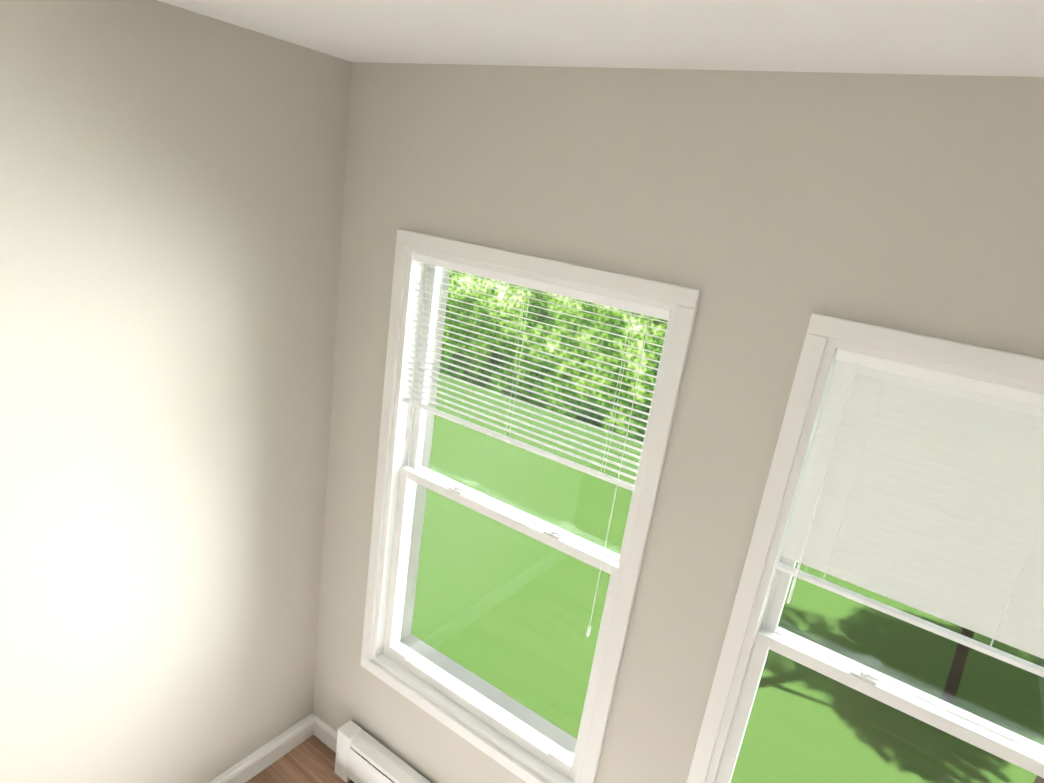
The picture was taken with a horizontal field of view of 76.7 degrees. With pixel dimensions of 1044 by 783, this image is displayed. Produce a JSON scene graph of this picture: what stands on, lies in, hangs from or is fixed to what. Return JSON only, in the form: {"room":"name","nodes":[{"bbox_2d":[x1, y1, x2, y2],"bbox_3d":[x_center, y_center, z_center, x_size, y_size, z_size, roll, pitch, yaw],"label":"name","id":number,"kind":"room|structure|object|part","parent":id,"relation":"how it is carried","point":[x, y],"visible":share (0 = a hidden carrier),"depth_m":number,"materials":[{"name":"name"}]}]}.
{"room":"empty living room","nodes":[
{"label":"empty living room","id":0,"kind":"room"},
{"bbox_2d":[0,0,351,782],"bbox_3d":[-1.572,0.269,1.851,0.687,2.650,2.020,19,19,31],"label":"wall","id":1,"kind":"structure","parent":0,"point":[172,180],"depth_m":1.90,"materials":[{"name":"paint"}]},
{"bbox_2d":[208,713,314,782],"bbox_3d":[-1.465,1.584,2.019,0.030,0.088,2.023,19,19,31],"label":"baseboard","id":2,"kind":"structure","parent":1,"relation":"attached to","point":[255,763],"depth_m":2.64,"materials":[{"name":"white wood"}]},
{"bbox_2d":[246,735,351,782],"bbox_3d":[-2.038,2.352,-0.475,3.900,0.120,7.390,19,19,31],"label":"floor","id":3,"kind":"structure","parent":0,"point":[311,759],"depth_m":2.67,"materials":[{"name":"brown wood"}]},
{"bbox_2d":[334,720,430,782],"bbox_3d":[0.230,1.750,2.057,2.348,0.221,0.068,19,19,31],"label":"heater","id":4,"kind":"object","parent":3,"relation":"on","point":[362,756],"visible":1,"depth_m":2.56,"materials":[{"name":"white metal"}]},
{"bbox_2d":[158,0,1043,76],"bbox_3d":[-1.648,-0.316,-1.268,3.900,0.200,7.390,19,19,31],"label":"ceiling","id":5,"kind":"structure","parent":0,"point":[973,37],"depth_m":1.26,"materials":[{"name":"white paint"}]},
{"bbox_2d":[313,62,1043,782],"bbox_3d":[0.183,0.471,2.035,3.460,2.650,0.220,19,19,31],"label":"wall","id":6,"kind":"structure","parent":0,"point":[767,214],"depth_m":1.64,"materials":[{"name":"grey paint"}]},
{"bbox_2d":[312,713,336,752],"bbox_3d":[0.218,1.798,2.126,2.773,0.088,0.013,19,19,31],"label":"baseboard","id":7,"kind":"structure","parent":6,"relation":"attached to","point":[325,733],"depth_m":2.78,"materials":[{"name":"white wood"}]},
{"bbox_2d":[360,229,700,782],"bbox_3d":[-0.062,0.400,2.127,1.010,1.665,0.146,19,19,31],"label":"window","id":8,"kind":"structure","parent":6,"relation":"in","point":[685,299],"depth_m":2.14,"materials":[{"name":"white wood"}]},
{"bbox_2d":[448,485,464,493],"bbox_3d":[-0.219,0.326,2.215,0.058,0.016,0.022,19,19,31],"label":"lock","id":9,"kind":"object","parent":8,"relation":"attached to","point":[457,489],"depth_m":2.21,"materials":[{"name":"white plastic"}]},
{"bbox_3d":[-0.120,0.759,2.225,0.882,0.784,0.038,19,19,31],"label":"left window sash","id":10,"kind":"part","parent":8,"relation":"part of","materials":[{"name":"white wood"}]},
{"bbox_3d":[-0.116,0.750,2.226,0.822,0.712,0.004,19,19,31],"label":"glass","id":11,"kind":"part","parent":8,"relation":"part of","materials":[{"name":"clear glass"}]},
{"bbox_2d":[402,253,670,636],"bbox_3d":[-0.049,0.146,2.013,0.874,0.985,0.036,19,19,31],"label":"window blind","id":12,"kind":"object","parent":8,"relation":"attached to","point":[643,309],"visible":0.9,"depth_m":1.91,"materials":[{"name":"white plastic"}]},
{"bbox_3d":[0.010,0.037,2.048,0.882,0.784,0.030,19,19,31],"label":"left window sash","id":13,"kind":"part","parent":8,"relation":"part of","materials":[{"name":"white wood"}]},
{"bbox_3d":[0.010,0.038,2.049,0.822,0.726,0.004,19,19,31],"label":"glass","id":14,"kind":"part","parent":8,"relation":"part of","materials":[{"name":"clear glass"}]},
{"bbox_2d":[544,529,562,538],"bbox_3d":[0.097,0.431,2.015,0.058,0.016,0.022,19,19,31],"label":"lock","id":15,"kind":"object","parent":8,"relation":"attached to","point":[552,532],"depth_m":2.01,"materials":[{"name":"white plastic"}]},
{"bbox_2d":[686,313,1043,782],"bbox_3d":[0.968,0.744,1.474,1.010,1.665,0.146,19,19,31],"label":"window","id":16,"kind":"structure","parent":6,"relation":"in","point":[821,329],"depth_m":1.54,"materials":[{"name":"white wood"}]},
{"bbox_2d":[850,667,878,684],"bbox_3d":[0.811,0.670,1.562,0.058,0.016,0.022,19,19,31],"label":"lock","id":17,"kind":"object","parent":16,"relation":"attached to","point":[865,675],"visible":1,"depth_m":1.54,"materials":[{"name":"white plastic"}]},
{"bbox_3d":[0.914,1.095,1.573,0.822,0.712,0.004,19,19,31],"label":"glass","id":18,"kind":"part","parent":16,"relation":"part of","materials":[{"name":"clear glass"}]},
{"bbox_3d":[0.910,1.103,1.572,0.882,0.784,0.038,19,19,31],"label":"right window sash","id":19,"kind":"part","parent":16,"relation":"part of","materials":[{"name":"white wood"}]},
{"bbox_3d":[1.040,0.382,1.395,0.882,0.784,0.030,19,19,31],"label":"right window sash","id":20,"kind":"part","parent":16,"relation":"part of","materials":[{"name":"white wood"}]},
{"bbox_3d":[1.039,0.383,1.396,0.822,0.726,0.004,19,19,31],"label":"glass","id":21,"kind":"part","parent":16,"relation":"part of","materials":[{"name":"clear glass"}]},
{"bbox_2d":[776,348,1043,677],"bbox_3d":[0.981,0.490,1.360,0.874,0.985,0.036,19,19,31],"label":"window blind","id":22,"kind":"object","parent":16,"relation":"attached to","point":[921,488],"visible":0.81,"depth_m":1.39,"materials":[{"name":"white plastic"}]},
{"label":"outside","id":23,"kind":"structure","parent":0,"visible":0},
{"bbox_2d":[439,270,667,441],"bbox_3d":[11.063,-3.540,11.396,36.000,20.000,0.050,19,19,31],"label":"trees","id":24,"kind":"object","parent":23,"point":[611,321],"depth_m":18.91,"materials":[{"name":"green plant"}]},
{"bbox_2d":[411,375,1043,782],"bbox_3d":[6.032,4.738,7.830,36.000,0.100,13.830,19,19,31],"label":"ground","id":25,"kind":"structure","parent":23,"point":[533,567],"depth_m":9.82,"materials":[{"name":"green plant"}]},
{"bbox_2d":[652,319,1043,782],"bbox_3d":[6.295,0.018,5.949,11.027,10.006,6.720,19,19,31],"label":"trees","id":26,"kind":"object","parent":25,"relation":"on","point":[959,666],"depth_m":8.61,"materials":[{"name":"brown plant"}]}
]}

